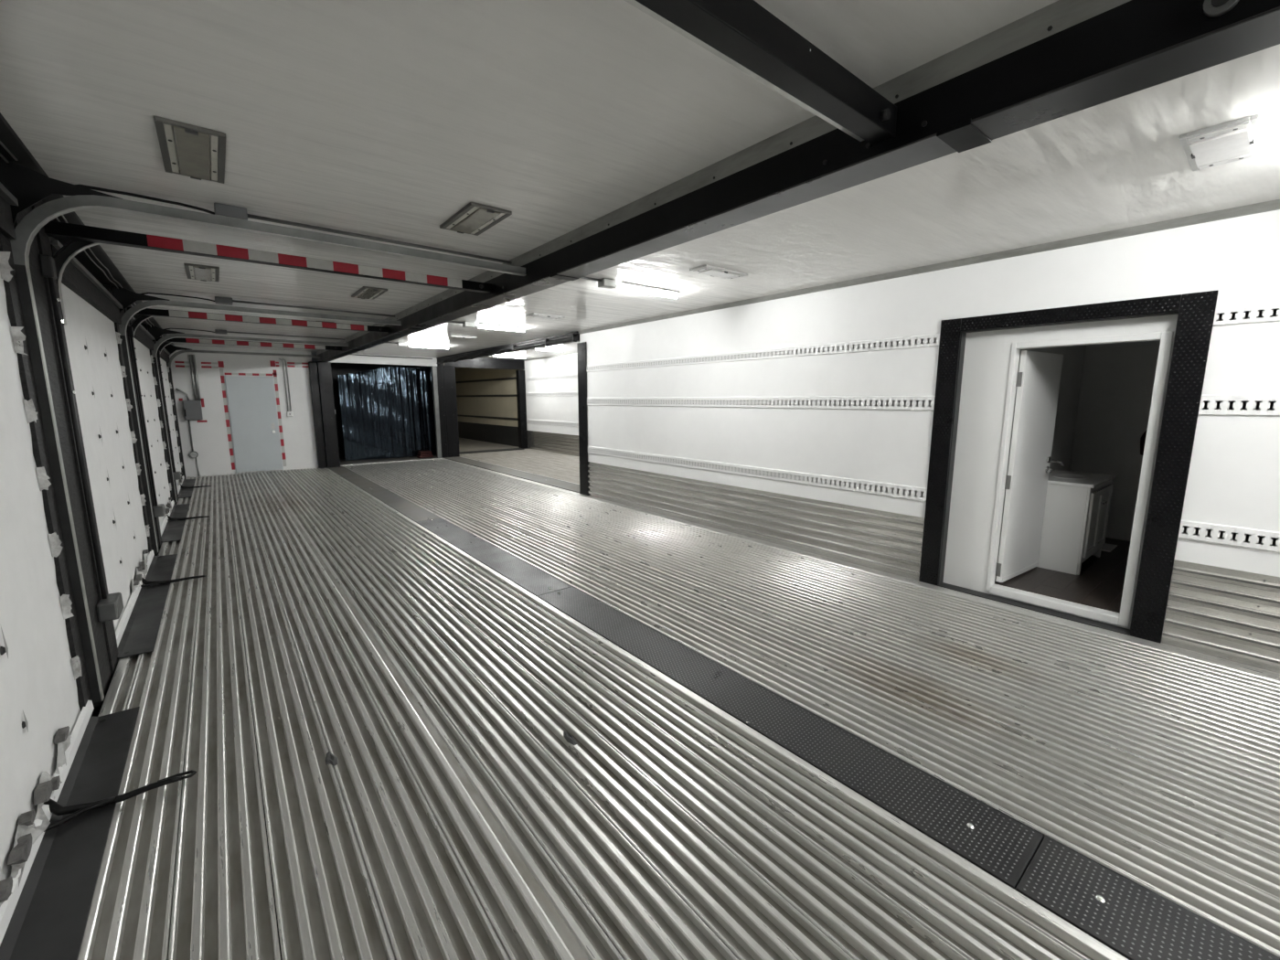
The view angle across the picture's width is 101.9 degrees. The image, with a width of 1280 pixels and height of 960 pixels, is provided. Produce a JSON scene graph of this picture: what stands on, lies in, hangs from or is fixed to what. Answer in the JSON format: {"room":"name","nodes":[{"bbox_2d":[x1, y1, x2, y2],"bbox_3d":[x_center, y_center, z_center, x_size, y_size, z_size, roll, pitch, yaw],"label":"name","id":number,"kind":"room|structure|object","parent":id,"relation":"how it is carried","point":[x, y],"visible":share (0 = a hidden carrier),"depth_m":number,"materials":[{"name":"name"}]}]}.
{"room":"loading area","nodes":[
{"label":"loading area","id":0,"kind":"room"},
{"bbox_2d":[169,344,318,479],"bbox_3d":[-8.537,-1.471,11.264,2.600,2.705,0.103,-7,11,-38],"label":"wall","id":1,"kind":"structure","parent":0,"point":[211,435],"depth_m":11.04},
{"bbox_2d":[175,354,202,451],"bbox_3d":[-9.169,-1.544,10.556,0.372,1.970,0.178,-7,11,-38],"label":"electrical box","id":2,"kind":"object","parent":1,"relation":"attached to","point":[192,409],"visible":1,"depth_m":10.56,"materials":[{"name":"grey metal"}]},
{"bbox_2d":[189,450,199,476],"bbox_3d":[-9.232,-0.336,10.766,0.140,0.518,0.066,-7,11,-38],"label":"wall outlet","id":3,"kind":"object","parent":1,"relation":"attached to","point":[194,454],"visible":1,"depth_m":10.73,"materials":[{"name":"grey metal"}]},
{"bbox_2d":[224,375,283,473],"bbox_3d":[-8.392,-1.207,11.306,0.847,2.070,0.085,-7,11,-38],"label":"door","id":4,"kind":"structure","parent":1,"relation":"in","point":[251,403],"depth_m":11.30,"materials":[{"name":"silver metal"}]},
{"bbox_2d":[278,358,293,416],"bbox_3d":[-7.899,-2.060,11.583,0.156,1.290,0.075,-7,11,-38],"label":"conduit pipes","id":5,"kind":"object","parent":1,"relation":"attached to","point":[289,413],"visible":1,"depth_m":11.61,"materials":[{"name":"white metal"}]},
{"bbox_2d":[311,353,444,457],"bbox_3d":[-6.904,-1.885,13.904,2.900,2.705,2.100,-7,11,-38],"label":"wall","id":6,"kind":"structure","parent":0,"point":[337,368],"depth_m":13.95,"materials":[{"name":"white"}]},
{"bbox_2d":[337,366,436,460],"bbox_3d":[-6.609,-1.792,13.742,2.300,2.392,0.079,-7,11,-39],"label":"strip curtain","id":7,"kind":"object","parent":6,"relation":"hanging from","point":[388,411],"visible":0.97,"depth_m":13.69,"materials":[{"name":"black plastic"}]},
{"bbox_2d":[340,458,440,466],"bbox_3d":[-6.296,-0.463,13.262,2.470,0.032,0.050,-7,11,-38],"label":"trim","id":8,"kind":"structure","parent":6,"relation":"attached to","point":[432,458],"depth_m":13.12,"materials":[{"name":"metal"}]},
{"bbox_2d":[431,365,441,458],"bbox_3d":[-5.427,-1.793,13.845,0.105,2.440,0.110,-7,11,-38],"label":"trim","id":9,"kind":"structure","parent":6,"relation":"attached to","point":[433,368],"depth_m":13.80,"materials":[{"name":"grey metal"}]},
{"bbox_2d":[444,357,524,369],"bbox_3d":[-4.688,-3.522,15.645,2.570,0.300,0.140,-7,11,-38],"label":"wall header","id":10,"kind":"structure","parent":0,"point":[478,362],"depth_m":15.68,"materials":[{"name":"black metal"}]},
{"bbox_2d":[455,352,579,456],"bbox_3d":[-3.568,-2.351,16.561,0.120,2.900,16.300,-7,11,-38],"label":"wall","id":11,"kind":"structure","parent":0,"point":[551,382],"depth_m":16.39,"materials":[{"name":"white"}]},
{"bbox_2d":[455,341,579,368],"bbox_3d":[-4.747,-3.700,15.485,3.227,0.100,16.350,-7,11,-38],"label":"ceiling","id":12,"kind":"structure","parent":0,"point":[570,347],"depth_m":14.02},
{"bbox_2d":[488,354,525,358],"bbox_3d":[-3.742,-3.473,14.566,1.150,0.066,0.100,-7,11,-38],"label":"tube light","id":13,"kind":"object","parent":12,"relation":"attached to","point":[498,356],"visible":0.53,"depth_m":14.58,"materials":[{"name":"white plastic"}]},
{"bbox_2d":[436,330,579,363],"bbox_3d":[-3.153,-2.790,11.041,0.170,0.328,7.000,-7,11,-38],"label":"beam","id":14,"kind":"structure","parent":12,"relation":"attached to","point":[574,336],"depth_m":10.05,"materials":[{"name":"black metal"}]},
{"bbox_2d":[530,347,563,351],"bbox_3d":[-2.265,-3.150,12.493,0.930,0.066,0.100,-7,11,-38],"label":"tube light","id":15,"kind":"object","parent":12,"relation":"attached to","point":[540,348],"visible":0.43,"depth_m":12.52,"materials":[{"name":"white plastic"}]},
{"bbox_2d":[0,0,1279,357],"bbox_3d":[-2.821,-2.121,6.309,5.663,0.100,20.550,-7,11,-38],"label":"ceiling","id":16,"kind":"structure","parent":0,"point":[385,119],"depth_m":2.18,"materials":[{"name":"white metal"}]},
{"bbox_2d":[153,115,225,183],"bbox_3d":[-1.964,-1.430,2.283,0.218,0.026,0.600,-7,11,-38],"label":"recessed light","id":17,"kind":"object","parent":16,"relation":"in","point":[197,151],"visible":1,"depth_m":2.22,"materials":[{"name":"grey"}]},
{"bbox_2d":[183,262,219,282],"bbox_3d":[-3.739,-1.764,4.436,0.218,0.026,0.620,-7,11,-38],"label":"recessed light","id":18,"kind":"object","parent":16,"relation":"in","point":[202,272],"visible":1,"depth_m":4.37,"materials":[{"name":"grey"}]},
{"bbox_2d":[164,327,344,340],"bbox_3d":[-6.224,-2.356,8.451,2.524,0.092,0.137,-7,11,-38],"label":"conduit","id":19,"kind":"object","parent":16,"relation":"attached to","point":[217,331],"visible":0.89,"depth_m":8.34,"materials":[{"name":"grey metal"}]},
{"bbox_2d":[140,292,394,317],"bbox_3d":[-4.112,-1.955,5.869,2.524,0.092,0.137,-7,11,-38],"label":"conduit","id":20,"kind":"object","parent":16,"relation":"attached to","point":[227,301],"visible":0.92,"depth_m":5.71,"materials":[{"name":"grey metal"}]},
{"bbox_2d":[75,184,511,264],"bbox_3d":[-1.974,-1.549,3.256,2.524,0.092,0.137,-7,11,-38],"label":"conduit","id":21,"kind":"object","parent":16,"relation":"attached to","point":[220,209],"visible":0.7,"depth_m":3.04,"materials":[{"name":"grey metal"}]},
{"bbox_2d":[351,286,387,299],"bbox_3d":[-2.759,-1.897,5.282,0.218,0.026,0.600,-7,11,-38],"label":"recessed light","id":22,"kind":"object","parent":16,"relation":"in","point":[365,292],"visible":1,"depth_m":5.21,"materials":[{"name":"grey"}]},
{"bbox_2d":[350,353,432,359],"bbox_3d":[-6.314,-3.059,12.819,2.300,0.041,0.034,-7,11,-38],"label":"cable","id":23,"kind":"object","parent":16,"relation":"attached to","point":[350,354],"visible":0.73,"depth_m":12.90,"materials":[{"name":"black plastic"}]},
{"bbox_2d":[385,341,449,349],"bbox_3d":[-4.578,-2.618,10.039,1.740,0.066,0.110,-7,11,-38],"label":"tube light","id":24,"kind":"object","parent":16,"relation":"attached to","point":[413,345],"visible":0.91,"depth_m":10.22,"materials":[{"name":"white plastic"}]},
{"bbox_2d":[447,335,477,339],"bbox_3d":[-3.102,-2.485,9.048,0.450,0.026,0.200,-7,11,-38],"label":"recessed light","id":25,"kind":"object","parent":16,"relation":"in","point":[453,336],"visible":1,"depth_m":8.99,"materials":[{"name":"grey plastic"}]},
{"bbox_2d":[439,202,511,235],"bbox_3d":[-0.999,-1.563,3.130,0.243,0.026,0.520,-7,11,-38],"label":"recessed light","id":26,"kind":"object","parent":16,"relation":"in","point":[474,218],"visible":1,"depth_m":3.08,"materials":[{"name":"grey metal"}]},
{"bbox_2d":[446,320,526,331],"bbox_3d":[-2.421,-2.205,7.378,1.710,0.066,0.110,-7,11,-38],"label":"tube light","id":27,"kind":"object","parent":16,"relation":"attached to","point":[471,325],"visible":0.9,"depth_m":7.55,"materials":[{"name":"white plastic"}]},
{"bbox_2d":[526,312,564,319],"bbox_3d":[-1.228,-2.129,6.758,0.450,0.026,0.200,-7,11,-38],"label":"recessed light","id":28,"kind":"object","parent":16,"relation":"in","point":[534,314],"visible":1,"depth_m":6.70,"materials":[{"name":"grey plastic"}]},
{"bbox_2d":[580,276,680,298],"bbox_3d":[-0.287,-1.798,4.763,1.700,0.066,0.110,-7,11,-38],"label":"tube light","id":29,"kind":"object","parent":16,"relation":"attached to","point":[608,283],"visible":0.91,"depth_m":4.91,"materials":[{"name":"white plastic"}]},
{"bbox_2d":[689,264,747,279],"bbox_3d":[0.677,-1.767,4.430,0.520,0.026,0.200,-7,11,-38],"label":"recessed light","id":30,"kind":"object","parent":16,"relation":"in","point":[709,270],"visible":1,"depth_m":4.37,"materials":[{"name":"grey plastic"}]},
{"bbox_2d":[316,0,1279,362],"bbox_3d":[-1.837,-1.780,5.215,0.190,0.238,17.550,-7,11,-38],"label":"roof beam","id":31,"kind":"structure","parent":16,"relation":"attached to","point":[1063,58],"depth_m":1.70,"materials":[{"name":"black metal"}]},
{"bbox_2d":[155,336,341,351],"bbox_3d":[-6.538,-2.287,8.721,2.689,0.068,0.100,-7,11,-38],"label":"crossbar","id":32,"kind":"object","parent":31,"relation":"attached to","point":[175,339],"visible":0.87,"depth_m":8.69,"materials":[{"name":"black"}]},
{"bbox_2d":[127,306,388,332],"bbox_3d":[-4.439,-1.888,6.154,2.689,0.068,0.100,-7,11,-38],"label":"crossbar","id":33,"kind":"object","parent":31,"relation":"attached to","point":[151,312],"visible":0.85,"depth_m":6.07,"materials":[{"name":"black"}]},
{"bbox_2d":[43,220,492,293],"bbox_3d":[-2.301,-1.482,3.541,2.689,0.068,0.100,-7,11,-38],"label":"crossbar","id":34,"kind":"object","parent":31,"relation":"attached to","point":[52,229],"visible":0.91,"depth_m":3.32,"materials":[{"name":"black"}]},
{"bbox_2d":[635,0,896,145],"bbox_3d":[-0.189,-1.094,0.957,2.689,0.094,0.100,-7,11,-38],"label":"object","id":35,"kind":"structure","parent":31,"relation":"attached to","point":[744,31],"depth_m":1.41,"materials":[{"name":"black metal"}]},
{"bbox_2d":[1203,0,1239,17],"bbox_3d":[1.339,-1.105,1.193,0.024,0.060,0.060,-7,11,-38],"label":"cap","id":36,"kind":"object","parent":31,"relation":"attached to","point":[1211,8],"visible":1,"depth_m":1.20,"materials":[{"name":"grey metal"}]},
{"bbox_2d":[1178,113,1263,171],"bbox_3d":[2.487,-1.423,2.217,0.500,0.026,0.215,-7,11,-38],"label":"recessed light","id":37,"kind":"object","parent":16,"relation":"in","point":[1239,139],"visible":1,"depth_m":2.17,"materials":[{"name":"grey plastic"}]},
{"bbox_2d":[77,437,1279,959],"bbox_3d":[-3.595,0.073,10.149,8.600,0.130,26.900,-7,11,-38],"label":"floor","id":38,"kind":"structure","parent":0,"point":[456,817],"depth_m":2.39,"materials":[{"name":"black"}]},
{"bbox_2d":[10,201,123,707],"bbox_3d":[-3.064,-0.147,2.727,0.250,2.695,0.720,-7,11,-38],"label":"post","id":39,"kind":"object","parent":38,"relation":"on","point":[104,607],"visible":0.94,"depth_m":2.81,"materials":[{"name":"metal"}]},
{"bbox_2d":[0,706,139,959],"bbox_3d":[-1.863,1.329,1.650,0.183,0.027,2.560,-7,11,-38],"label":"plate","id":40,"kind":"object","parent":38,"relation":"on","point":[48,920],"visible":0.95,"depth_m":1.79,"materials":[{"name":"black metal"}]},
{"bbox_2d":[43,769,196,831],"bbox_3d":[-2.042,1.230,2.040,0.452,0.090,0.162,-7,11,-38],"label":"strap","id":41,"kind":"object","parent":38,"relation":"on","point":[56,808],"visible":0.91,"depth_m":2.01,"materials":[{"name":"black fabric"}]},
{"bbox_2d":[100,283,165,555],"bbox_3d":[-5.202,-0.554,5.340,0.250,2.695,0.720,-7,11,-38],"label":"post","id":42,"kind":"object","parent":38,"relation":"on","point":[158,510],"visible":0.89,"depth_m":5.46,"materials":[{"name":"metal"}]},
{"bbox_2d":[117,554,177,659],"bbox_3d":[-4.000,0.922,4.263,0.183,0.027,2.680,-7,11,-38],"label":"plate","id":43,"kind":"object","parent":38,"relation":"on","point":[139,636],"visible":0.95,"depth_m":3.87,"materials":[{"name":"black metal"}]},
{"bbox_2d":[140,323,181,504],"bbox_3d":[-7.308,-0.954,7.914,0.250,2.695,0.700,-7,11,-38],"label":"post","id":44,"kind":"object","parent":38,"relation":"on","point":[176,474],"visible":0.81,"depth_m":8.04,"materials":[{"name":"metal"}]},
{"bbox_2d":[140,575,206,586],"bbox_3d":[-4.048,0.849,4.491,0.452,0.090,0.162,-7,11,-38],"label":"strap","id":45,"kind":"object","parent":38,"relation":"on","point":[146,583],"visible":0.91,"depth_m":4.47,"materials":[{"name":"black fabric"}]},
{"bbox_2d":[160,503,189,542],"bbox_3d":[-6.112,0.521,6.845,0.183,0.027,2.640,-7,11,-38],"label":"plate","id":46,"kind":"object","parent":38,"relation":"on","point":[173,531],"visible":0.95,"depth_m":6.56,"materials":[{"name":"black metal"}]},
{"bbox_2d":[178,479,195,498],"bbox_3d":[-8.193,0.126,9.388,0.183,0.027,2.500,-7,11,-38],"label":"plate","id":47,"kind":"object","parent":38,"relation":"on","point":[183,492],"visible":0.9,"depth_m":9.15,"materials":[{"name":"black metal"}]},
{"bbox_2d":[166,514,209,521],"bbox_3d":[-5.984,0.481,6.858,0.452,0.090,0.162,-7,11,-38],"label":"strap","id":48,"kind":"object","parent":38,"relation":"on","point":[168,517],"visible":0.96,"depth_m":6.84,"materials":[{"name":"black fabric"}]},
{"bbox_2d":[179,483,211,488],"bbox_3d":[-7.996,0.099,9.317,0.452,0.090,0.162,-7,11,-38],"label":"strap","id":49,"kind":"object","parent":38,"relation":"on","point":[182,486],"visible":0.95,"depth_m":9.30,"materials":[{"name":"black fabric"}]},
{"bbox_2d":[308,361,326,468],"bbox_3d":[-7.446,-1.490,11.974,0.177,2.421,0.184,-7,11,-38],"label":"steel column","id":50,"kind":"structure","parent":38,"relation":"on","point":[312,366],"depth_m":11.91,"materials":[{"name":"black metal"}]},
{"bbox_2d":[325,751,337,766],"bbox_3d":[-1.375,1.234,2.308,0.048,0.010,0.129,-7,11,-38],"label":"scrap","id":51,"kind":"object","parent":38,"relation":"on","point":[330,758],"visible":1,"depth_m":2.29,"materials":[{"name":"grey"}]},
{"bbox_2d":[328,465,383,489],"bbox_3d":[-5.989,-0.062,10.772,0.363,0.058,3.900,-7,11,-38],"label":"cover plate","id":52,"kind":"object","parent":38,"relation":"on","point":[358,480],"visible":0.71,"depth_m":10.41,"materials":[{"name":"metal"}]},
{"bbox_2d":[316,361,341,468],"bbox_3d":[-7.262,-1.507,12.082,0.287,2.421,0.284,-7,11,-38],"label":"steel column","id":53,"kind":"structure","parent":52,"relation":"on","point":[324,368],"depth_m":11.98,"materials":[{"name":"black metal"}]},
{"bbox_2d":[362,487,441,522],"bbox_3d":[-3.773,0.359,8.063,0.363,0.058,3.150,-7,11,-38],"label":"cover plate","id":54,"kind":"object","parent":38,"relation":"on","point":[413,511],"visible":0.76,"depth_m":7.80,"materials":[{"name":"metal"}]},
{"bbox_2d":[416,450,433,458],"bbox_3d":[-5.877,-0.705,14.180,0.370,0.176,0.250,-7,11,-38],"label":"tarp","id":55,"kind":"object","parent":38,"relation":"on","point":[421,453],"visible":1,"depth_m":14.09,"materials":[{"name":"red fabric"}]},
{"bbox_2d":[436,364,447,458],"bbox_3d":[-5.390,-1.839,14.044,0.204,2.470,0.224,-7,11,-38],"label":"steel column","id":56,"kind":"structure","parent":38,"relation":"on","point":[440,372],"depth_m":13.97,"materials":[{"name":"black metal"}]},
{"bbox_2d":[442,365,459,457],"bbox_3d":[-5.232,-1.873,14.259,0.344,2.470,0.324,-7,11,-38],"label":"steel column","id":57,"kind":"structure","parent":38,"relation":"on","point":[449,371],"depth_m":14.14,"materials":[{"name":"black metal"}]},
{"bbox_2d":[459,448,524,454],"bbox_3d":[-4.639,-0.882,15.815,2.320,0.030,0.350,-7,11,-38],"label":"trim","id":58,"kind":"structure","parent":38,"relation":"on","point":[512,449],"depth_m":15.86,"materials":[{"name":"metal"}]},
{"bbox_2d":[416,517,573,597],"bbox_3d":[-1.742,0.745,5.581,0.363,0.058,3.310,-7,11,-38],"label":"cover plate","id":59,"kind":"object","parent":38,"relation":"on","point":[533,579],"visible":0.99,"depth_m":5.16,"materials":[{"name":"metal"}]},
{"bbox_2d":[444,456,579,492],"bbox_3d":[-2.979,-0.192,11.587,0.462,0.058,7.000,-7,11,-38],"label":"cover plate","id":60,"kind":"object","parent":38,"relation":"on","point":[549,481],"visible":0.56,"depth_m":10.98,"materials":[{"name":"metal"}]},
{"bbox_2d":[515,370,528,448],"bbox_3d":[-3.774,-2.242,16.578,0.244,2.480,0.224,-7,11,-38],"label":"steel column","id":61,"kind":"structure","parent":38,"relation":"on","point":[520,374],"depth_m":16.50,"materials":[{"name":"black metal"}]},
{"bbox_2d":[563,731,576,745],"bbox_3d":[-0.335,1.212,2.445,0.038,0.010,0.122,-7,11,-38],"label":"scrap","id":62,"kind":"object","parent":38,"relation":"on","point":[569,738],"visible":1,"depth_m":2.44,"materials":[{"name":"grey"}]},
{"bbox_2d":[576,341,589,495],"bbox_3d":[-0.886,-0.980,8.515,0.136,2.470,0.255,-7,11,-38],"label":"post","id":63,"kind":"object","parent":38,"relation":"on","point":[581,346],"visible":1,"depth_m":8.46,"materials":[{"name":"black metal"}]},
{"bbox_2d":[537,586,1045,889],"bbox_3d":[0.326,1.138,3.054,0.363,0.058,3.268,-7,11,-38],"label":"cover plate","id":64,"kind":"object","parent":38,"relation":"on","point":[994,839],"visible":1,"depth_m":2.35,"materials":[{"name":"metal"}]},
{"bbox_2d":[1015,831,1279,959],"bbox_3d":[2.538,1.559,0.349,0.363,0.058,3.772,-7,11,-38],"label":"cover plate","id":65,"kind":"object","parent":38,"relation":"on","point":[1135,919],"visible":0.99,"depth_m":1.61,"materials":[{"name":"metal"}]},
{"bbox_2d":[579,209,1279,673],"bbox_3d":[2.422,-0.392,4.458,0.105,2.755,10.700,-7,11,-38],"label":"wall","id":66,"kind":"structure","parent":0,"point":[804,422],"depth_m":4.64,"materials":[{"name":"white metal"}]},
{"bbox_2d":[577,199,1279,334],"bbox_3d":[2.381,-1.725,4.218,0.035,0.047,10.700,-7,11,-38],"label":"trim","id":67,"kind":"structure","parent":66,"relation":"attached to","point":[1273,205],"depth_m":3.80,"materials":[{"name":"white metal"}]},
{"bbox_2d":[918,289,1218,643],"bbox_3d":[3.288,-0.155,4.091,0.954,2.218,1.512,-7,11,-38],"label":"door frame","id":68,"kind":"structure","parent":66,"relation":"in","point":[977,378],"depth_m":4.05,"materials":[{"name":"black metal"}]},
{"bbox_2d":[997,344,1086,563],"bbox_3d":[3.856,-0.382,5.048,2.658,2.350,0.080,-7,11,-38],"label":"wall","id":69,"kind":"structure","parent":0,"point":[1073,356],"depth_m":5.43,"materials":[{"name":"grey paint"}]},
{"bbox_2d":[994,537,1130,613],"bbox_3d":[4.530,0.877,4.337,2.578,0.080,2.160,-7,11,-38],"label":"floor","id":70,"kind":"structure","parent":0,"point":[1100,581],"depth_m":4.30,"materials":[{"name":"black"}]},
{"bbox_2d":[1037,459,1116,575],"bbox_3d":[3.956,0.288,4.819,0.882,0.937,0.537,-7,11,-38],"label":"vanity","id":71,"kind":"object","parent":70,"relation":"on","point":[1075,518],"visible":0.84,"depth_m":4.53,"materials":[{"name":"white wood"}]},
{"bbox_2d":[1047,469,1116,488],"bbox_3d":[3.949,-0.019,4.779,0.882,0.026,0.515,-7,11,-38],"label":"countertop","id":72,"kind":"structure","parent":71,"relation":"on","point":[1094,480],"depth_m":4.60,"materials":[{"name":"white ceramic"}]},
{"bbox_2d":[1048,459,1064,473],"bbox_3d":[3.875,-0.118,4.856,0.190,0.146,0.151,-7,11,-38],"label":"faucet","id":73,"kind":"object","parent":72,"relation":"on","point":[1054,461],"depth_m":4.82,"materials":[{"name":"silver metal"}]},
{"bbox_2d":[1101,543,1117,552],"bbox_3d":[4.711,0.680,5.294,0.330,0.013,0.190,-7,11,-38],"label":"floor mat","id":74,"kind":"object","parent":70,"relation":"on","point":[1109,548],"visible":0.49,"depth_m":5.25,"materials":[{"name":"white fabric"}]},
{"bbox_2d":[1069,340,1160,541],"bbox_3d":[5.563,-0.374,4.987,0.080,2.350,2.160,-7,11,-38],"label":"wall","id":75,"kind":"structure","parent":0,"point":[1118,378],"depth_m":5.52,"materials":[{"name":"grey paint"}]},
{"bbox_2d":[1140,429,1147,455],"bbox_3d":[5.255,-0.422,5.261,0.052,0.391,0.260,-7,11,-38],"label":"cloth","id":76,"kind":"object","parent":75,"relation":"hanging from","point":[1143,437],"visible":0.12,"depth_m":5.34,"materials":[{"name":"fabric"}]},
{"bbox_3d":[-4.042,-0.211,3.655,0.095,2.855,17.550,-7,11,-38],"label":"wall","id":77,"kind":"structure","parent":0,"visible":0},
{"bbox_2d":[0,140,18,239],"bbox_3d":[-2.019,-1.084,1.251,0.226,0.350,2.600,-7,11,-38],"label":"door frame","id":78,"kind":"structure","parent":77,"relation":"attached to","point":[6,198],"depth_m":2.23,"materials":[{"name":"black metal"}]},
{"bbox_2d":[49,214,123,324],"bbox_3d":[-4.144,-1.488,3.848,0.226,0.350,2.640,-7,11,-38],"label":"door frame","id":79,"kind":"structure","parent":77,"relation":"attached to","point":[76,277],"depth_m":3.69,"materials":[{"name":"metal"}]},
{"bbox_2d":[0,112,174,345],"bbox_3d":[-3.881,-1.629,3.534,0.272,0.015,17.500,-7,11,-38],"label":"trim","id":80,"kind":"structure","parent":77,"relation":"attached to","point":[8,137],"depth_m":3.18,"materials":[{"name":"metal"}]},
{"bbox_2d":[129,302,154,350],"bbox_3d":[-6.269,-1.892,6.446,0.226,0.350,2.600,-7,11,-38],"label":"door frame","id":81,"kind":"structure","parent":77,"relation":"attached to","point":[142,335],"depth_m":6.53,"materials":[{"name":"metal"}]},
{"bbox_2d":[156,334,170,362],"bbox_3d":[-8.350,-2.287,8.989,0.226,0.350,2.540,-7,11,-38],"label":"door frame","id":82,"kind":"structure","parent":77,"relation":"attached to","point":[164,355],"depth_m":9.21,"materials":[{"name":"metal"}]},
{"bbox_2d":[53,239,401,647],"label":"door","id":83,"kind":"structure","parent":77,"relation":"in","point":[93,340],"depth_m":4.06,"materials":[{"name":"metal"}]},
{"bbox_2d":[158,337,336,494],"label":"door","id":84,"kind":"structure","parent":77,"relation":"in","point":[167,387],"depth_m":10.06,"materials":[{"name":"metal"}]},
{"bbox_2d":[129,309,385,536],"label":"door","id":85,"kind":"structure","parent":77,"relation":"in","point":[148,383],"depth_m":7.22,"materials":[{"name":"metal"}]},
{"bbox_2d":[0,0,863,945],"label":"door","id":86,"kind":"structure","parent":77,"relation":"in","point":[47,708],"depth_m":2.26,"materials":[{"name":"metal"}]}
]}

